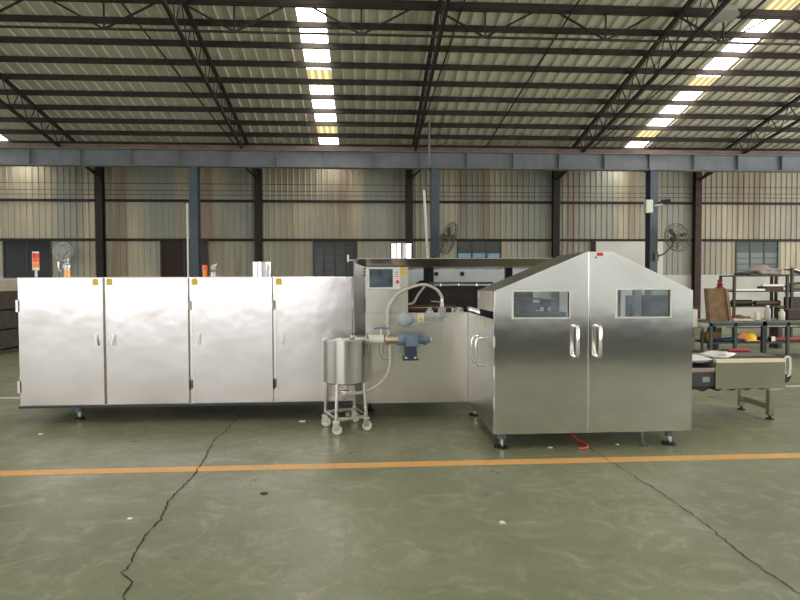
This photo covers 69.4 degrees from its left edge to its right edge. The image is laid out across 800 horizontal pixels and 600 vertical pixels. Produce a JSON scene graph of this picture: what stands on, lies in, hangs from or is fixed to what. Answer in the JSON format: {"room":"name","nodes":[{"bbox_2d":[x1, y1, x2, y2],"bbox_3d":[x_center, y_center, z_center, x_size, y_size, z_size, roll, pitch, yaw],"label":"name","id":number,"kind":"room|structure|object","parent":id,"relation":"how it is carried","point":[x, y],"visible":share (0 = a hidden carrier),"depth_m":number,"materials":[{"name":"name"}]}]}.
{"room":"processing plant","nodes":[
{"label":"processing plant","id":0,"kind":"room"},
{"bbox_2d":[0,321,799,599],"bbox_3d":[-2.063,1.467,6.084,44.600,0.203,34.300,0,2,-3],"label":"floor","id":1,"kind":"structure","parent":0,"point":[571,531],"depth_m":4.03,"materials":[{"name":"green concrete"}]},
{"bbox_2d":[0,280,18,354],"bbox_3d":[-10.188,0.378,12.774,3.000,1.620,0.700,0,2,-3],"label":"shelf","id":2,"kind":"object","parent":1,"relation":"on","point":[9,320],"visible":0.81,"depth_m":12.84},
{"bbox_2d":[91,167,105,276],"bbox_3d":[-11.634,-2.123,22.081,0.654,6.050,0.240,0,2,-3],"label":"wall column","id":3,"kind":"structure","parent":1,"relation":"on","point":[99,181],"depth_m":21.97,"materials":[{"name":"brown metal"}]},
{"bbox_2d":[120,413,240,599],"bbox_3d":[-1.597,1.412,4.525,0.338,0.001,4.664,0,2,-3],"label":"crack","id":4,"kind":"object","parent":1,"relation":"on","point":[165,507],"depth_m":3.69,"materials":[{"name":"black concrete"}]},
{"bbox_2d":[15,252,353,419],"bbox_3d":[-2.397,0.383,7.066,3.692,1.912,1.474,0,2,-3],"label":"oven","id":5,"kind":"object","parent":1,"relation":"on","point":[85,342],"visible":0.97,"depth_m":6.36,"materials":[{"name":"silver metal"}]},
{"bbox_2d":[187,166,201,276],"bbox_3d":[-6.925,-1.761,19.572,0.500,5.450,0.500,0,2,-3],"label":"column","id":6,"kind":"structure","parent":1,"relation":"on","point":[194,171],"depth_m":19.38,"materials":[{"name":"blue metal"}]},
{"bbox_2d":[186,203,188,276],"bbox_3d":[-7.123,-1.131,19.429,0.070,4.200,0.070,0,2,-3],"label":"drain pipe","id":7,"kind":"object","parent":6,"relation":"attached to","point":[187,221],"visible":0.66,"depth_m":19.38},
{"bbox_2d":[245,168,262,261],"bbox_3d":[-5.695,-2.155,22.441,0.654,6.050,0.240,0,2,-3],"label":"wall column","id":8,"kind":"structure","parent":1,"relation":"on","point":[257,181],"depth_m":22.30,"materials":[{"name":"brown metal"}]},
{"bbox_2d":[56,194,799,198],"bbox_3d":[-3.092,-4.074,22.579,44.600,0.017,0.020,0,2,-3],"label":"wire","id":9,"kind":"object","parent":8,"relation":"attached to","point":[56,194],"visible":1,"depth_m":22.59,"materials":[{"name":"brown metal"}]},
{"bbox_2d":[321,335,371,434],"bbox_3d":[-0.568,0.874,6.143,0.524,0.975,0.494,-1,2,-31],"label":"tank","id":10,"kind":"object","parent":1,"relation":"on","point":[345,359],"visible":1,"depth_m":5.95,"materials":[{"name":"metal"}]},
{"bbox_2d":[406,170,420,268],"bbox_3d":[0.568,-2.188,22.820,0.654,6.050,0.240,0,2,-3],"label":"wall column","id":11,"kind":"structure","parent":1,"relation":"on","point":[409,182],"depth_m":22.65,"materials":[{"name":"brown metal"}]},
{"bbox_2d":[0,189,722,193],"bbox_3d":[-3.092,-4.244,22.574,44.600,0.017,0.020,0,2,-3],"label":"wire","id":12,"kind":"object","parent":11,"relation":"attached to","point":[0,189],"visible":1,"depth_m":22.64,"materials":[{"name":"brown metal"}]},
{"bbox_2d":[0,182,785,187],"bbox_3d":[-3.093,-4.504,22.566,44.600,0.017,0.020,0,2,-3],"label":"wire","id":13,"kind":"object","parent":11,"relation":"attached to","point":[0,182],"visible":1,"depth_m":22.80,"materials":[{"name":"brown metal"}]},
{"bbox_2d":[422,190,428,257],"bbox_3d":[0.882,-1.414,19.755,0.243,4.690,0.090,0,2,-3],"label":"vent pipe","id":14,"kind":"object","parent":1,"relation":"on","point":[423,191],"visible":0.57,"depth_m":19.68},
{"bbox_2d":[429,168,439,268],"bbox_3d":[1.210,-1.805,20.064,0.500,5.450,0.500,0,2,-3],"label":"column","id":15,"kind":"structure","parent":1,"relation":"on","point":[434,172],"depth_m":19.86,"materials":[{"name":"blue metal"}]},
{"bbox_2d":[436,222,457,257],"bbox_3d":[1.620,-1.981,19.309,0.708,1.226,1.085,0,2,-3],"label":"wall fan","id":16,"kind":"object","parent":15,"relation":"attached to","point":[447,237],"visible":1,"depth_m":19.22,"materials":[{"name":"black metal"}]},
{"bbox_2d":[347,243,551,410],"bbox_3d":[0.600,0.325,7.083,2.450,2.006,1.840,0,2,-3],"label":"machine","id":17,"kind":"object","parent":1,"relation":"on","point":[428,337],"visible":0.95,"depth_m":6.55,"materials":[{"name":"silver metal"}]},
{"bbox_2d":[347,344,391,394],"bbox_3d":[-0.317,0.736,6.122,0.503,0.514,0.088,-1,2,-23],"label":"hose","id":18,"kind":"object","parent":17,"relation":"attached to","point":[389,345],"visible":1,"depth_m":6.15,"materials":[{"name":"white plastic"}]},
{"bbox_2d":[386,283,442,334],"bbox_3d":[0.162,0.095,6.356,0.678,0.558,0.064,-1,2,-21],"label":"hose","id":19,"kind":"object","parent":17,"relation":"on","point":[420,284],"visible":1,"depth_m":6.30,"materials":[{"name":"white plastic"}]},
{"bbox_2d":[408,305,455,310],"bbox_3d":[0.378,0.096,7.007,0.600,0.070,0.030,0,2,-3],"label":"tray","id":20,"kind":"object","parent":17,"relation":"on","point":[435,309],"depth_m":6.99,"materials":[{"name":"orange metal"}]},
{"bbox_2d":[357,258,551,267],"bbox_3d":[0.667,-0.434,6.898,2.330,0.090,0.990,0,2,-3],"label":"hood","id":21,"kind":"object","parent":17,"relation":"attached to","point":[361,262],"depth_m":6.47,"materials":[{"name":"metal"}]},
{"bbox_2d":[551,171,567,310],"bbox_3d":[6.432,-2.220,23.174,0.654,6.050,0.240,0,2,-3],"label":"wall column","id":22,"kind":"structure","parent":1,"relation":"on","point":[555,235],"depth_m":23.03,"materials":[{"name":"brown metal"}]},
{"bbox_2d":[465,252,692,448],"bbox_3d":[1.695,0.442,6.134,1.970,1.822,1.794,0,2,-3],"label":"machine","id":23,"kind":"object","parent":1,"relation":"on","point":[593,369],"visible":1,"depth_m":5.34,"materials":[{"name":"silver metal"}]},
{"bbox_2d":[571,433,588,449],"bbox_3d":[1.719,1.290,5.605,0.129,0.158,0.604,0,2,3],"label":"air hose","id":24,"kind":"object","parent":1,"relation":"on","point":[572,434],"visible":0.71,"depth_m":5.49,"materials":[{"name":"red rubber"}]},
{"bbox_2d":[644,170,659,294],"bbox_3d":[8.926,-1.846,20.531,0.500,5.450,0.500,0,2,-3],"label":"column","id":25,"kind":"structure","parent":1,"relation":"on","point":[651,219],"depth_m":20.35,"materials":[{"name":"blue metal"}]},
{"bbox_2d":[644,200,652,212],"bbox_3d":[8.674,-3.265,20.179,0.250,0.450,0.185,0,2,-3],"label":"junction box","id":26,"kind":"object","parent":25,"relation":"attached to","point":[648,204],"visible":1,"depth_m":20.09,"materials":[{"name":"white plastic"}]},
{"bbox_2d":[654,199,670,205],"bbox_3d":[9.170,-3.415,20.195,0.510,0.234,0.120,0,2,20],"label":"security camera","id":27,"kind":"object","parent":25,"relation":"attached to","point":[663,200],"visible":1,"depth_m":20.14,"materials":[{"name":"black plastic"}]},
{"bbox_2d":[654,223,690,260],"bbox_3d":[9.489,-2.011,19.973,1.057,1.291,0.712,0,2,-3],"label":"wall fan","id":28,"kind":"object","parent":25,"relation":"attached to","point":[674,237],"visible":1,"depth_m":19.83,"materials":[{"name":"black metal"}]},
{"bbox_2d":[570,433,799,593],"bbox_3d":[1.864,1.403,4.434,0.104,0.001,5.464,0,2,-3],"label":"crack","id":29,"kind":"object","parent":1,"relation":"on","point":[570,433],"depth_m":3.50,"materials":[{"name":"black concrete"}]},
{"bbox_2d":[692,326,704,352],"bbox_3d":[5.464,0.850,11.759,1.120,0.630,0.650,0,2,-3],"label":"side table","id":30,"kind":"object","parent":1,"relation":"on","point":[697,327],"visible":0.16,"depth_m":11.47,"materials":[{"name":"grey metal"}]},
{"bbox_2d":[692,335,694,350],"bbox_3d":[5.765,0.865,11.753,0.320,0.300,0.300,0,2,-3],"label":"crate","id":31,"kind":"object","parent":30,"relation":"on","point":[693,337],"visible":0.2,"depth_m":11.61,"materials":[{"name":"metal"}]},
{"bbox_2d":[693,309,697,326],"bbox_3d":[5.784,0.360,11.733,0.360,0.350,0.310,0,2,-3],"label":"carton","id":32,"kind":"object","parent":30,"relation":"on","point":[695,311],"visible":0.11,"depth_m":11.60,"materials":[{"name":"white cardboard"}]},
{"bbox_2d":[691,172,708,318],"bbox_3d":[12.266,-2.251,23.528,0.654,6.050,0.240,0,2,-3],"label":"wall column","id":33,"kind":"structure","parent":1,"relation":"on","point":[697,185],"depth_m":23.44,"materials":[{"name":"brown metal"}]},
{"bbox_2d":[707,327,718,348],"bbox_3d":[7.168,0.863,13.241,0.100,0.500,0.300,0,2,-3],"label":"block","id":34,"kind":"object","parent":1,"relation":"on","point":[717,328],"visible":0.14,"depth_m":13.10,"materials":[{"name":"grey metal"}]},
{"bbox_2d":[697,324,798,326],"bbox_3d":[7.975,0.584,13.282,2.280,0.050,0.300,0,2,-3],"label":"plank","id":35,"kind":"object","parent":34,"relation":"on","point":[698,325],"visible":0.29,"depth_m":13.14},
{"bbox_2d":[692,352,791,419],"bbox_3d":[3.480,0.971,6.630,1.677,0.722,0.663,0,2,-3],"label":"conveyor","id":36,"kind":"object","parent":1,"relation":"on","point":[742,374],"visible":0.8,"depth_m":6.33,"materials":[{"name":"stainless steel"},{"name":"black rubber"},{"name":"grey metal"}]},
{"bbox_2d":[692,350,735,362],"bbox_3d":[3.478,0.636,6.566,0.658,0.115,0.362,0,2,-3],"label":"plastic bag","id":37,"kind":"object","parent":36,"relation":"on","point":[695,358],"visible":0.81,"depth_m":6.46,"materials":[{"name":"white plastic"}]},
{"bbox_2d":[732,352,776,357],"bbox_3d":[3.959,0.627,6.649,0.502,0.020,0.402,0,2,2],"label":"plate","id":38,"kind":"object","parent":36,"relation":"on","point":[738,354],"visible":0.79,"depth_m":6.48,"materials":[{"name":"grey metal"}]},
{"bbox_2d":[714,349,750,351],"bbox_3d":[3.919,0.592,6.824,0.404,0.035,0.039,0,2,5],"label":"clamp","id":39,"kind":"object","parent":38,"relation":"on","point":[728,350],"visible":1,"depth_m":6.81,"materials":[{"name":"red metal"}]},
{"bbox_2d":[692,318,799,355],"bbox_3d":[7.550,0.777,11.884,2.900,0.755,0.750,0,2,-3],"label":"workbench","id":40,"kind":"object","parent":1,"relation":"on","point":[763,341],"visible":0.53,"depth_m":11.49,"materials":[{"name":"green paint"}]},
{"bbox_2d":[700,331,720,340],"bbox_3d":[6.396,0.742,11.913,0.300,0.169,0.250,0,2,-3],"label":"wooden box","id":41,"kind":"object","parent":40,"relation":"on","point":[706,333],"visible":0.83,"depth_m":11.79,"materials":[{"name":"brown wood"}]},
{"bbox_2d":[704,288,731,320],"bbox_3d":[6.381,0.088,11.606,0.500,0.643,0.160,0,2,-3],"label":"cardboard box","id":42,"kind":"object","parent":40,"relation":"on","point":[717,302],"visible":1,"depth_m":11.55,"materials":[{"name":"brown cardboard"}]},
{"bbox_2d":[716,280,723,287],"bbox_3d":[6.429,-0.319,11.611,0.110,0.170,0.110,0,2,-3],"label":"machine casting","id":43,"kind":"object","parent":42,"relation":"on","point":[719,284],"visible":0.99,"depth_m":11.57,"materials":[{"name":"red metal"}]},
{"bbox_2d":[714,337,746,341],"bbox_3d":[6.726,0.789,11.665,0.811,0.106,0.324,0,2,-3],"label":"rag","id":44,"kind":"object","parent":40,"relation":"on","point":[726,339],"visible":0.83,"depth_m":11.58,"materials":[{"name":"fabric"}]},
{"bbox_2d":[737,332,747,338],"bbox_3d":[6.834,0.707,11.562,0.246,0.158,0.133,0,2,-3],"label":"glove","id":45,"kind":"object","parent":44,"relation":"on","point":[742,335],"visible":0.97,"depth_m":11.52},
{"bbox_2d":[731,315,750,318],"bbox_3d":[6.962,0.350,11.826,0.463,0.111,0.325,-1,2,-21],"label":"rag","id":46,"kind":"object","parent":40,"relation":"on","point":[733,316],"visible":0.52,"depth_m":11.75,"materials":[{"name":"red fabric"}]},
{"bbox_2d":[732,318,752,320],"bbox_3d":[6.876,0.392,11.663,0.372,0.030,0.308,0,2,10],"label":"paper sheet","id":47,"kind":"object","parent":40,"relation":"on","point":[733,319],"visible":0.79,"depth_m":11.53,"materials":[{"name":"white paper"}]},
{"bbox_2d":[695,338,799,343],"bbox_3d":[7.550,0.839,11.886,2.900,0.030,0.710,0,2,-3],"label":"shelf","id":48,"kind":"object","parent":40,"relation":"attached to","point":[762,341],"depth_m":11.51,"materials":[{"name":"grey metal"}]},
{"bbox_2d":[744,331,759,340],"bbox_3d":[7.015,0.723,11.621,0.290,0.178,0.295,0,2,-3],"label":"helmet","id":49,"kind":"object","parent":40,"relation":"on","point":[751,336],"visible":0.84,"depth_m":11.51,"materials":[{"name":"yellow plastic"}]},
{"bbox_2d":[764,305,770,319],"bbox_3d":[7.429,0.255,11.685,0.110,0.300,0.110,0,2,-3],"label":"bottle","id":50,"kind":"object","parent":40,"relation":"on","point":[767,311],"visible":0.99,"depth_m":11.65,"materials":[{"name":"white plastic"}]},
{"bbox_2d":[778,309,784,319],"bbox_3d":[7.729,0.293,11.704,0.120,0.220,0.120,0,2,-3],"label":"bottle","id":51,"kind":"object","parent":40,"relation":"on","point":[781,314],"visible":0.98,"depth_m":11.66,"materials":[{"name":"white plastic"}]},
{"bbox_2d":[768,336,799,340],"bbox_3d":[7.982,0.776,11.696,1.063,0.095,0.102,0,2,-5],"label":"clamp","id":52,"kind":"object","parent":40,"relation":"on","point":[770,338],"visible":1,"depth_m":11.65,"materials":[{"name":"metal"}]},
{"bbox_2d":[776,309,799,319],"bbox_3d":[8.036,0.290,11.848,0.430,0.213,0.350,0,2,-3],"label":"toolbox","id":53,"kind":"object","parent":40,"relation":"on","point":[790,314],"visible":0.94,"depth_m":11.67,"materials":[{"name":"grey metal"}]},
{"bbox_3d":[7.185,0.398,11.674,0.250,0.015,0.200,0,2,-3],"label":"steel plate","id":54,"kind":"object","parent":40,"relation":"on","visible":0},
{"bbox_2d":[754,311,759,318],"bbox_3d":[7.210,0.311,11.673,0.090,0.190,0.090,0,2,-3],"label":"bottle","id":55,"kind":"object","parent":54,"relation":"on","point":[756,314],"visible":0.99,"depth_m":11.64,"materials":[{"name":"white plastic"}]},
{"bbox_2d":[719,275,788,336],"bbox_3d":[9.731,0.170,15.931,1.550,1.700,0.660,0,2,-3],"label":"storage rack","id":56,"kind":"object","parent":1,"relation":"on","point":[733,291],"visible":0.6,"depth_m":15.64,"materials":[{"name":"grey metal"}]},
{"bbox_2d":[730,300,752,305],"bbox_3d":[9.338,0.073,15.804,0.550,0.158,0.160,0,2,-3],"label":"roll","id":57,"kind":"object","parent":56,"relation":"on","point":[738,302],"visible":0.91,"depth_m":15.74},
{"bbox_2d":[733,272,759,274],"bbox_3d":[9.514,-0.722,15.826,0.751,0.098,0.386,0,2,-3],"label":"net","id":58,"kind":"object","parent":56,"relation":"on","point":[738,273],"visible":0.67,"depth_m":15.73,"materials":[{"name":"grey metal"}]},
{"bbox_2d":[728,289,764,290],"bbox_3d":[9.446,-0.282,15.800,0.830,0.050,0.400,0,2,-3],"label":"sheet","id":59,"kind":"object","parent":56,"relation":"on","point":[728,289],"visible":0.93,"depth_m":15.60,"materials":[{"name":"plastic"}]},
{"bbox_2d":[721,275,785,276],"bbox_3d":[9.729,-0.662,15.905,1.490,0.035,0.600,0,2,-3],"label":"shelf","id":60,"kind":"object","parent":56,"relation":"attached to","point":[721,275],"depth_m":15.62,"materials":[{"name":"grey metal"}]},
{"bbox_2d":[726,327,784,327],"bbox_3d":[9.733,0.738,15.949,1.490,0.035,0.600,0,2,-3],"label":"shelf","id":61,"kind":"object","parent":56,"relation":"attached to","point":[726,327],"depth_m":15.64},
{"bbox_2d":[728,291,785,291],"bbox_3d":[9.730,-0.242,15.918,1.490,0.035,0.600,0,2,-3],"label":"shelf","id":62,"kind":"object","parent":56,"relation":"attached to","point":[728,291],"depth_m":15.62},
{"bbox_2d":[730,305,785,306],"bbox_3d":[9.731,0.168,15.931,1.490,0.035,0.600,0,2,-3],"label":"shelf","id":63,"kind":"object","parent":56,"relation":"attached to","point":[730,305],"depth_m":15.65,"materials":[{"name":"grey metal"}]},
{"bbox_2d":[743,264,781,274],"bbox_3d":[9.978,-0.835,15.942,1.110,0.292,0.536,0,2,-3],"label":"plastic bundle","id":64,"kind":"object","parent":56,"relation":"on","point":[763,269],"visible":0.79,"depth_m":15.78,"materials":[{"name":"white plastic"}]},
{"bbox_2d":[753,300,780,305],"bbox_3d":[10.062,0.080,15.848,0.700,0.138,0.140,0,2,-3],"label":"roll","id":65,"kind":"object","parent":56,"relation":"on","point":[755,302],"visible":0.95,"depth_m":15.80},
{"bbox_2d":[757,286,783,290],"bbox_3d":[10.163,-0.321,15.867,0.510,0.118,0.350,0,2,-3],"label":"carton","id":66,"kind":"object","parent":56,"relation":"on","point":[767,288],"visible":0.89,"depth_m":15.70,"materials":[{"name":"cardboard"}]},
{"bbox_2d":[761,284,784,285],"bbox_3d":[10.117,-0.404,15.797,0.610,0.050,0.280,0,2,-3],"label":"sheet","id":67,"kind":"object","parent":66,"relation":"on","point":[761,284],"visible":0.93,"depth_m":15.66,"materials":[{"name":"white plastic"}]},
{"bbox_2d":[769,327,782,348],"bbox_3d":[8.665,0.855,13.332,0.100,0.500,0.300,0,2,-3],"label":"block","id":68,"kind":"object","parent":1,"relation":"on","point":[773,331],"visible":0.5,"depth_m":13.24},
{"bbox_2d":[774,268,799,336],"bbox_3d":[11.528,0.061,16.037,1.910,1.900,0.660,0,2,-3],"label":"storage rack","id":69,"kind":"object","parent":1,"relation":"on","point":[791,274],"visible":0.4,"depth_m":15.68,"materials":[{"name":"grey metal"}]},
{"bbox_2d":[782,268,799,273],"bbox_3d":[10.866,-0.795,15.895,0.520,0.180,0.350,0,2,-3],"label":"plate","id":70,"kind":"object","parent":69,"relation":"on","point":[796,271],"visible":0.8,"depth_m":15.90,"materials":[{"name":"white plastic"}]},
{"bbox_2d":[783,297,799,307],"bbox_3d":[11.168,0.064,15.930,0.980,0.298,0.370,0,2,-3],"label":"crate","id":71,"kind":"object","parent":69,"relation":"on","point":[796,300],"visible":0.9,"depth_m":15.72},
{"bbox_2d":[784,282,799,289],"bbox_3d":[11.164,-0.402,16.009,1.030,0.242,0.485,0,2,-3],"label":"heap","id":72,"kind":"object","parent":69,"relation":"on","point":[796,284],"visible":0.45,"depth_m":15.87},
{"bbox_2d":[0,0,799,148],"bbox_3d":[-2.080,-6.723,5.630,44.600,3.964,34.900,0,2,-3],"label":"ceiling","id":73,"kind":"structure","parent":0,"point":[24,7],"depth_m":16.72,"materials":[{"name":"grey metal"}]},
{"bbox_2d":[296,8,337,143],"bbox_3d":[-1.661,-6.748,5.654,0.680,3.919,34.900,0,2,-3],"label":"skylight","id":74,"kind":"object","parent":73,"relation":"attached to","point":[303,14],"visible":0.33,"depth_m":16.42,"materials":[{"name":"white plastic"}]},
{"bbox_2d":[0,36,799,59],"bbox_3d":[-2.654,-6.652,15.124,44.600,0.150,0.060,0,2,-3],"label":"roof purlin","id":75,"kind":"structure","parent":73,"relation":"attached to","point":[3,39],"depth_m":15.24,"materials":[{"name":"black metal"}]},
{"bbox_2d":[0,14,799,39],"bbox_3d":[-2.604,-6.804,14.285,44.600,0.150,0.060,0,2,-3],"label":"roof purlin","id":76,"kind":"structure","parent":73,"relation":"attached to","point":[3,17],"depth_m":14.39,"materials":[{"name":"black metal"}]},
{"bbox_2d":[0,56,799,76],"bbox_3d":[-2.704,-6.500,15.963,44.600,0.150,0.060,0,2,-3],"label":"roof purlin","id":77,"kind":"structure","parent":73,"relation":"attached to","point":[22,59],"depth_m":16.07,"materials":[{"name":"black metal"}]},
{"bbox_2d":[428,121,429,164],"bbox_3d":[0.983,-5.314,19.541,0.065,1.500,0.065,0,2,19],"label":"conduit pipe","id":78,"kind":"object","parent":73,"relation":"attached to","point":[428,121],"visible":1,"depth_m":19.51,"materials":[{"name":"grey metal"}]},
{"bbox_2d":[626,0,799,146],"bbox_3d":[9.748,-6.809,6.345,0.700,3.919,34.900,0,2,-3],"label":"skylight","id":79,"kind":"object","parent":73,"relation":"attached to","point":[716,63],"visible":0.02,"depth_m":16.58,"materials":[{"name":"white plastic"}]},
{"bbox_2d":[709,0,739,22],"bbox_3d":[7.425,-6.872,13.268,0.660,0.720,0.660,0,2,-3],"label":"lamp","id":80,"kind":"object","parent":73,"relation":"hanging from","point":[729,12],"visible":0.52,"depth_m":13.19,"materials":[{"name":"metal"}]},
{"bbox_2d":[0,166,799,320],"bbox_3d":[-3.102,-2.303,22.907,44.600,6.300,0.255,0,2,-3],"label":"wall","id":81,"kind":"structure","parent":0,"point":[18,219],"depth_m":22.90,"materials":[{"name":"beige metal"}]},
{"bbox_2d":[3,241,51,277],"bbox_3d":[-14.263,-1.575,22.149,1.780,1.470,0.080,0,2,-3],"label":"window","id":82,"kind":"structure","parent":81,"relation":"in","point":[17,255],"depth_m":22.13,"materials":[{"name":"grey glass"}]},
{"bbox_2d":[53,242,72,260],"bbox_3d":[-12.570,-1.806,21.796,0.704,0.707,0.875,0,2,-3],"label":"wall fan","id":83,"kind":"object","parent":81,"relation":"attached to","point":[67,252],"visible":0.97,"depth_m":21.49,"materials":[{"name":"grey metal"}]},
{"bbox_2d":[160,241,208,276],"bbox_3d":[-8.394,-1.607,22.504,1.820,1.470,0.080,0,2,-3],"label":"window","id":84,"kind":"structure","parent":81,"relation":"in","point":[173,254],"depth_m":22.47,"materials":[{"name":"brown glass"}]},
{"bbox_2d":[313,241,356,276],"bbox_3d":[-2.564,-1.638,22.857,1.720,1.470,0.080,0,2,-3],"label":"window","id":85,"kind":"structure","parent":81,"relation":"in","point":[329,257],"depth_m":22.84,"materials":[{"name":"grey glass"}]},
{"bbox_2d":[0,198,799,204],"bbox_3d":[-3.097,-3.870,22.691,44.600,0.100,0.050,0,2,-3],"label":"beam","id":86,"kind":"structure","parent":81,"relation":"attached to","point":[1,199],"depth_m":22.82,"materials":[{"name":"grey metal"}]},
{"bbox_2d":[0,238,799,241],"bbox_3d":[-3.092,-2.363,22.737,44.600,0.100,0.050,0,2,-3],"label":"beam","id":87,"kind":"structure","parent":81,"relation":"attached to","point":[1,239],"depth_m":22.78,"materials":[{"name":"brown metal"}]},
{"bbox_2d":[457,241,500,268],"bbox_3d":[3.172,-1.669,23.204,1.785,1.470,0.080,0,2,-3],"label":"window","id":88,"kind":"structure","parent":81,"relation":"in","point":[465,249],"depth_m":23.18,"materials":[{"name":"grey glass"}]},
{"bbox_2d":[591,239,595,251],"bbox_3d":[7.831,-1.707,23.411,0.180,1.500,0.070,0,2,-3],"label":"post","id":89,"kind":"object","parent":81,"relation":"attached to","point":[593,241],"visible":0.36,"depth_m":23.36,"materials":[{"name":"brown metal"}]},
{"bbox_2d":[596,241,662,275],"bbox_3d":[9.337,-1.691,23.523,2.800,1.450,0.030,0,2,-3],"label":"board","id":90,"kind":"object","parent":81,"relation":"attached to","point":[634,251],"visible":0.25,"depth_m":23.50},
{"bbox_2d":[735,242,778,272],"bbox_3d":[14.759,-1.732,23.905,1.830,1.470,0.080,0,2,-3],"label":"window","id":91,"kind":"structure","parent":81,"relation":"in","point":[747,254],"depth_m":23.89,"materials":[{"name":"grey glass"}]},
{"bbox_3d":[-24.433,-1.510,4.635,0.200,6.000,34.300,0,2,-3],"label":"wall","id":92,"kind":"structure","parent":0,"visible":0},
{"bbox_2d":[0,143,799,172],"bbox_3d":[-2.923,-4.866,19.718,44.600,0.720,0.280,0,2,-3],"label":"beam","id":93,"kind":"structure","parent":92,"relation":"attached to","point":[11,154],"depth_m":19.83,"materials":[{"name":"grey metal"}]},
{"bbox_2d":[0,72,98,176],"bbox_3d":[-11.034,-6.188,15.076,0.090,3.483,13.819,0,2,-3],"label":"roof truss","id":94,"kind":"object","parent":93,"relation":"on","point":[9,83],"visible":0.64,"depth_m":17.64,"materials":[{"name":"brown metal"}]},
{"bbox_2d":[0,0,799,45],"bbox_3d":[-0.519,-6.569,13.607,48.679,0.698,0.070,0,2,-3],"label":"truss","id":95,"kind":"object","parent":94,"relation":"attached to","point":[151,3],"visible":0.93,"depth_m":13.60,"materials":[{"name":"brown metal"}]},
{"bbox_2d":[118,0,235,144],"bbox_3d":[-6.195,-6.358,15.715,0.044,2.280,10.602,0,2,4],"label":"rod","id":96,"kind":"object","parent":95,"relation":"attached to","point":[120,1],"visible":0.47,"depth_m":15.76,"materials":[{"name":"brown metal"}]},
{"bbox_2d":[421,0,464,130],"bbox_3d":[1.112,-6.352,16.409,0.044,1.960,9.027,0,2,-7],"label":"rod","id":97,"kind":"object","parent":95,"relation":"attached to","point":[464,0],"visible":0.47,"depth_m":15.69,"materials":[{"name":"brown metal"}]},
{"bbox_2d":[485,0,579,147],"bbox_3d":[3.722,-6.366,16.567,0.044,1.960,9.036,0,2,-8],"label":"rod","id":98,"kind":"object","parent":95,"relation":"attached to","point":[575,6],"visible":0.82,"depth_m":16.08,"materials":[{"name":"brown metal"}]},
{"bbox_2d":[591,0,765,148],"bbox_3d":[7.849,-6.343,17.069,0.044,2.066,9.585,-1,2,-11],"label":"rod","id":99,"kind":"object","parent":95,"relation":"attached to","point":[763,1],"visible":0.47,"depth_m":16.31,"materials":[{"name":"brown metal"}]},
{"bbox_2d":[0,104,799,119],"bbox_3d":[-2.854,-6.044,18.478,44.600,0.150,0.060,0,2,-3],"label":"roof purlin","id":100,"kind":"structure","parent":94,"relation":"attached to","point":[16,106],"depth_m":18.60,"materials":[{"name":"black metal"}]},
{"bbox_2d":[0,129,799,142],"bbox_3d":[-2.954,-5.740,20.156,44.600,0.150,0.060,0,2,-3],"label":"roof purlin","id":101,"kind":"structure","parent":94,"relation":"attached to","point":[2,131],"depth_m":20.28,"materials":[{"name":"black metal"}]},
{"bbox_2d":[0,140,799,150],"bbox_3d":[-3.004,-5.588,20.994,44.600,0.150,0.060,0,2,-3],"label":"roof purlin","id":102,"kind":"structure","parent":94,"relation":"attached to","point":[1,141],"depth_m":21.11,"materials":[{"name":"metal"}]},
{"bbox_2d":[2,73,799,92],"bbox_3d":[-2.754,-6.348,16.801,44.600,0.150,0.060,0,2,-3],"label":"roof purlin","id":103,"kind":"structure","parent":94,"relation":"attached to","point":[10,76],"depth_m":16.93,"materials":[{"name":"black metal"}]},
{"bbox_2d":[149,0,799,16],"bbox_3d":[-2.554,-6.956,13.447,44.600,0.150,0.060,0,2,-3],"label":"roof purlin","id":104,"kind":"structure","parent":94,"relation":"attached to","point":[388,3],"depth_m":13.74,"materials":[{"name":"black metal"}]},
{"bbox_2d":[160,0,257,177],"bbox_3d":[-5.095,-6.220,15.435,0.090,3.483,13.819,0,2,-3],"label":"roof truss","id":105,"kind":"object","parent":93,"relation":"on","point":[195,60],"visible":0.81,"depth_m":15.08,"materials":[{"name":"brown metal"}]},
{"bbox_2d":[0,89,799,106],"bbox_3d":[-2.804,-6.196,17.640,44.600,0.150,0.060,0,2,-3],"label":"roof purlin","id":106,"kind":"structure","parent":105,"relation":"on","point":[2,91],"depth_m":17.75,"materials":[{"name":"black metal"}]},
{"bbox_2d":[0,117,799,131],"bbox_3d":[-2.904,-5.892,19.317,44.600,0.150,0.060,0,2,-3],"label":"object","id":107,"kind":"structure","parent":105,"relation":"on","point":[2,119],"depth_m":19.43,"materials":[{"name":"black metal"}]},
{"bbox_2d":[408,0,450,178],"bbox_3d":[0.774,-6.252,15.790,0.090,3.483,13.819,0,2,-3],"label":"roof truss","id":108,"kind":"object","parent":93,"relation":"on","point":[422,107],"visible":0.78,"depth_m":15.22,"materials":[{"name":"brown metal"}]},
{"bbox_2d":[556,0,730,179],"bbox_3d":[6.638,-6.283,16.145,0.090,3.483,13.819,0,2,-3],"label":"roof truss","id":109,"kind":"object","parent":93,"relation":"on","point":[688,3],"visible":0.81,"depth_m":15.45,"materials":[{"name":"brown metal"}]},
{"bbox_2d":[698,95,799,180],"bbox_3d":[12.472,-6.315,16.498,0.090,3.483,13.819,0,2,-3],"label":"roof truss","id":110,"kind":"object","parent":93,"relation":"on","point":[797,98],"visible":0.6,"depth_m":19.43,"materials":[{"name":"brown metal"}]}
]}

